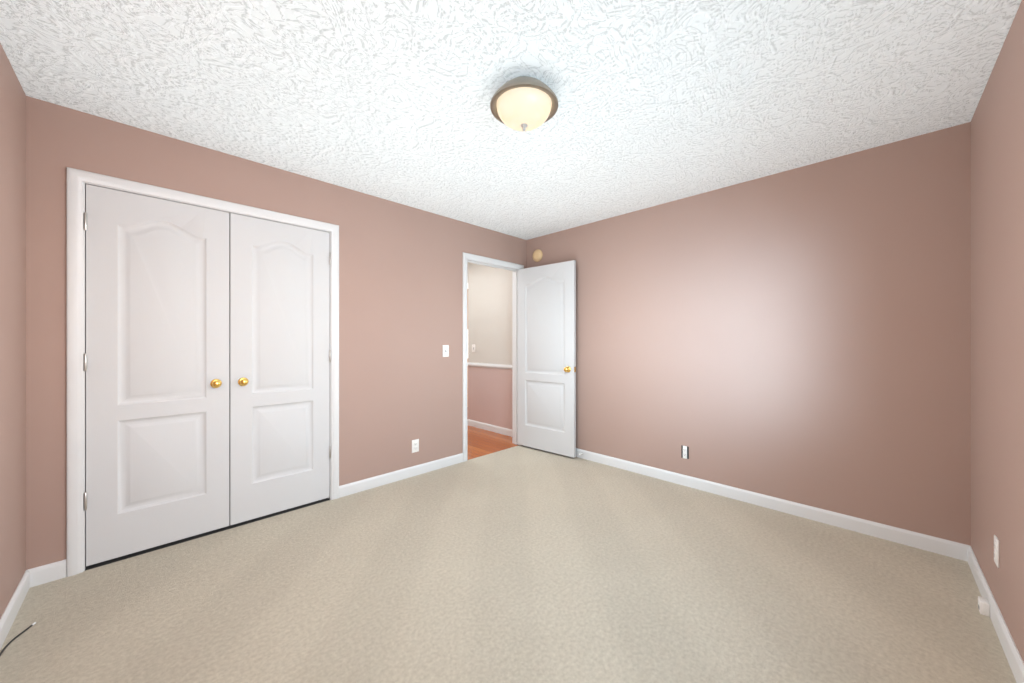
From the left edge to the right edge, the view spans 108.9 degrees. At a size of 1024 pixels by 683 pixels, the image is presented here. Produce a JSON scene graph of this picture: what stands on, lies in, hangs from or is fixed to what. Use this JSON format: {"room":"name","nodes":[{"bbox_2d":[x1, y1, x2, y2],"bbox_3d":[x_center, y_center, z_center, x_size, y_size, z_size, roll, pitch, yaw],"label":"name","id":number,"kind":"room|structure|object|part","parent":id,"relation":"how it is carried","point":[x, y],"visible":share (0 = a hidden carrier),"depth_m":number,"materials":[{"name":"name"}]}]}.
{"room":"empty bedroom","nodes":[
{"label":"empty bedroom","id":0,"kind":"room"},
{"bbox_2d":[0,43,25,618],"bbox_3d":[-1.265,0.001,0.590,0.115,2.440,3.350,0,0,-45],"label":"wall","id":1,"kind":"structure","parent":0,"point":[12,332],"depth_m":1.63,"materials":[{"name":"pink paint"}]},
{"bbox_2d":[0,567,35,649],"bbox_3d":[-1.231,1.177,0.646,0.012,0.088,3.320,0,0,-45],"label":"baseboard","id":2,"kind":"structure","parent":1,"relation":"attached to","point":[28,580],"depth_m":1.63,"materials":[{"name":"white paint"}]},
{"bbox_2d":[26,96,526,569],"bbox_3d":[-1.157,0.001,3.148,3.885,2.440,0.115,0,0,-45],"label":"wall","id":3,"kind":"structure","parent":0,"point":[400,312],"depth_m":2.89,"materials":[{"name":"pink paint"}]},
{"bbox_2d":[67,167,338,576],"bbox_3d":[-1.862,0.158,2.410,1.359,2.127,0.163,0,0,-45],"label":"door frame","id":4,"kind":"structure","parent":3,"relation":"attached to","point":[84,377],"depth_m":2.25,"materials":[{"name":"white paint"}]},
{"bbox_2d":[83,212,86,510],"bbox_3d":[-2.276,0.106,1.947,0.022,1.587,0.012,0,0,-45],"label":"closet door left hinge","id":5,"kind":"object","parent":4,"relation":"attached to","point":[85,369],"visible":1,"depth_m":1.95,"materials":[{"name":"grey metal"}]},
{"bbox_3d":[-1.872,0.268,2.320,0.058,0.058,0.051,0,0,-45],"label":"knob","id":6,"kind":"part","parent":4,"relation":"part of","materials":[{"name":"gold metal"}]},
{"bbox_3d":[-1.772,0.268,2.420,0.058,0.058,0.051,0,0,-45],"label":"knob","id":7,"kind":"part","parent":4,"relation":"part of","materials":[{"name":"gold metal"}]},
{"bbox_2d":[329,252,330,457],"bbox_3d":[-1.399,0.106,2.824,0.022,1.587,0.012,0,0,-45],"label":"closet door right hinge","id":8,"kind":"object","parent":4,"relation":"attached to","point":[329,352],"visible":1,"depth_m":2.82,"materials":[{"name":"grey metal"}]},
{"bbox_2d":[339,453,462,497],"bbox_3d":[-0.926,1.177,3.290,1.209,0.088,0.012,0,0,-45],"label":"baseboard","id":9,"kind":"structure","parent":3,"relation":"attached to","point":[371,483],"depth_m":3.20,"materials":[{"name":"white paint"}]},
{"bbox_2d":[412,439,418,452],"bbox_3d":[-0.880,0.952,3.338,0.070,0.115,0.009,0,0,-45],"label":"outlet","id":10,"kind":"object","parent":3,"relation":"attached to","point":[415,445],"visible":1,"depth_m":3.33,"materials":[{"name":"white plastic"}]},
{"bbox_2d":[443,345,448,356],"bbox_3d":[-0.643,0.093,3.569,0.070,0.115,0.018,0,0,-45],"label":"light switch","id":11,"kind":"object","parent":3,"relation":"attached to","point":[445,350],"visible":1,"depth_m":3.57,"materials":[{"name":"white plastic"}]},
{"bbox_2d":[463,252,523,461],"bbox_3d":[-0.226,0.179,4.080,0.810,2.083,0.115,0,0,-45],"label":"door frame","id":12,"kind":"structure","parent":3,"relation":"in","point":[514,270],"depth_m":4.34,"materials":[{"name":"white paint"}]},
{"bbox_2d":[517,260,575,457],"bbox_3d":[0.364,0.180,4.046,0.766,2.041,0.161,0,0,41],"label":"hall door","id":13,"kind":"structure","parent":12,"relation":"attached to","point":[546,357],"depth_m":4.00,"materials":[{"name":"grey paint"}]},
{"bbox_3d":[0.614,0.291,3.829,0.104,0.065,0.161,0,0,41],"label":"knob","id":14,"kind":"part","parent":13,"relation":"part of","materials":[{"name":"gold metal"}]},
{"bbox_2d":[512,271,512,442],"bbox_3d":[-0.273,0.158,4.127,0.898,2.127,0.017,0,0,-45],"label":"door frame","id":15,"kind":"structure","parent":3,"relation":"attached to","point":[512,356],"depth_m":4.40,"materials":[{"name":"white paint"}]},
{"bbox_2d":[467,283,467,357],"bbox_3d":[-1.755,0.001,6.783,4.550,2.440,0.002,0,0,-45],"label":"wall","id":16,"kind":"structure","parent":0,"point":[467,333],"depth_m":7.60,"materials":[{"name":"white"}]},
{"bbox_2d":[468,263,511,428],"bbox_3d":[-0.205,0.001,4.985,0.100,2.440,1.135,0,0,-45],"label":"wall","id":17,"kind":"structure","parent":0,"point":[490,331],"depth_m":5.00,"materials":[{"name":"paint"}]},
{"bbox_2d":[467,419,511,436],"bbox_3d":[-0.266,1.177,4.966,0.012,0.088,1.075,0,0,-45],"label":"baseboard","id":18,"kind":"structure","parent":17,"relation":"attached to","point":[493,428],"depth_m":4.98,"materials":[{"name":"white paint"}]},
{"bbox_2d":[467,362,511,369],"bbox_3d":[-0.248,0.332,4.941,0.024,0.058,1.135,0,0,-45],"label":"trim","id":19,"kind":"structure","parent":17,"relation":"attached to","point":[487,365],"depth_m":4.99,"materials":[{"name":"white paint"}]},
{"bbox_2d":[467,425,517,459],"bbox_3d":[-1.596,1.271,4.856,2.250,0.100,3.150,0,0,-45],"label":"floor","id":20,"kind":"structure","parent":0,"point":[481,442],"depth_m":4.43,"materials":[{"name":"brown wood"}]},
{"bbox_2d":[0,445,1016,682],"bbox_3d":[0.108,1.271,1.882,3.885,0.100,3.465,0,0,-45],"label":"floor","id":21,"kind":"structure","parent":0,"point":[520,564],"depth_m":1.74,"materials":[{"name":"beige carpet"}]},
{"bbox_2d":[0,622,35,655],"bbox_3d":[-2.008,1.217,1.482,0.071,0.008,0.223,0,0,-45],"label":"cord","id":22,"kind":"object","parent":21,"relation":"on","point":[4,648],"visible":1,"depth_m":1.50,"materials":[{"name":"grey plastic"}]},
{"bbox_2d":[0,0,1021,239],"bbox_3d":[0.068,-1.269,1.923,3.885,0.100,3.580,0,0,-45],"label":"ceiling","id":23,"kind":"structure","parent":0,"point":[662,101],"depth_m":1.73,"materials":[{"name":"white paint"}]},
{"bbox_2d":[490,76,557,130],"bbox_3d":[0.059,-1.121,1.780,0.331,0.196,0.331,0,0,-45],"label":"ceiling light","id":24,"kind":"object","parent":23,"relation":"attached to","point":[524,103],"visible":1,"depth_m":1.70,"materials":[{"name":"white glass"}]},
{"bbox_2d":[527,122,970,545],"bbox_3d":[1.400,0.001,3.256,0.115,2.440,3.350,0,0,-45],"label":"wall","id":25,"kind":"structure","parent":0,"point":[801,335],"depth_m":2.56,"materials":[{"name":"pink paint"}]},
{"bbox_2d":[532,249,542,261],"bbox_3d":[0.288,-1.001,4.260,0.038,0.144,0.144,0,0,-45],"label":"door chime","id":26,"kind":"object","parent":25,"relation":"attached to","point":[537,255],"visible":1,"depth_m":4.24,"materials":[{"name":"beige plastic"}]},
{"bbox_2d":[681,445,688,458],"bbox_3d":[1.466,0.939,3.103,0.009,0.106,0.060,0,0,-45],"label":"outlet","id":27,"kind":"object","parent":25,"relation":"attached to","point":[685,452],"visible":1,"depth_m":3.10,"materials":[{"name":"white plastic"}]},
{"bbox_2d":[576,448,963,560],"bbox_3d":[1.340,1.177,3.217,0.025,0.088,3.320,0,0,-45],"label":"baseboard","id":28,"kind":"structure","parent":25,"relation":"attached to","point":[948,548],"depth_m":2.55,"materials":[{"name":"white paint"}]},
{"bbox_2d":[971,0,1023,661],"bbox_3d":[1.293,0.001,0.698,3.885,2.440,0.115,0,0,-45],"label":"wall","id":29,"kind":"structure","parent":0,"point":[997,315],"depth_m":1.53,"materials":[{"name":"pink paint"}]},
{"bbox_2d":[964,544,1023,682],"bbox_3d":[1.248,1.177,0.743,3.655,0.088,0.013,0,0,-45],"label":"baseboard","id":30,"kind":"structure","parent":29,"relation":"attached to","point":[1015,661],"depth_m":1.52,"materials":[{"name":"white paint"}]},
{"bbox_2d":[978,596,989,616],"bbox_3d":[2.124,1.192,1.648,0.055,0.058,0.028,0,0,-45],"label":"box","id":31,"kind":"object","parent":30,"relation":"attached to","point":[983,606],"visible":0.98,"depth_m":1.63,"materials":[{"name":"white plastic"}]},
{"bbox_2d":[994,535,998,567],"bbox_3d":[2.082,0.901,1.575,0.070,0.115,0.009,0,0,-45],"label":"outlet","id":32,"kind":"object","parent":29,"relation":"attached to","point":[996,550],"visible":1,"depth_m":1.56,"materials":[{"name":"white plastic"}]},
{"bbox_3d":[-0.394,1.271,6.942,2.400,0.100,1.900,0,0,-45],"label":"floor","id":33,"kind":"structure","parent":0,"visible":0},
{"bbox_2d":[467,289,467,406],"bbox_3d":[-0.465,0.121,6.871,0.600,2.200,0.700,0,0,-45],"label":"tall cabinet","id":34,"kind":"object","parent":33,"relation":"on","point":[467,358],"depth_m":6.81,"materials":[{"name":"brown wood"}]},
{"label":"outside","id":35,"kind":"structure","parent":0,"visible":0},
{"bbox_2d":[85,217,329,570],"bbox_3d":[-2.096,0.001,2.648,1.620,2.440,0.735,0,0,-45],"label":"closet","id":36,"kind":"object","parent":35,"point":[189,538],"visible":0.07,"depth_m":2.46,"materials":[{"name":"grey"}]}
]}

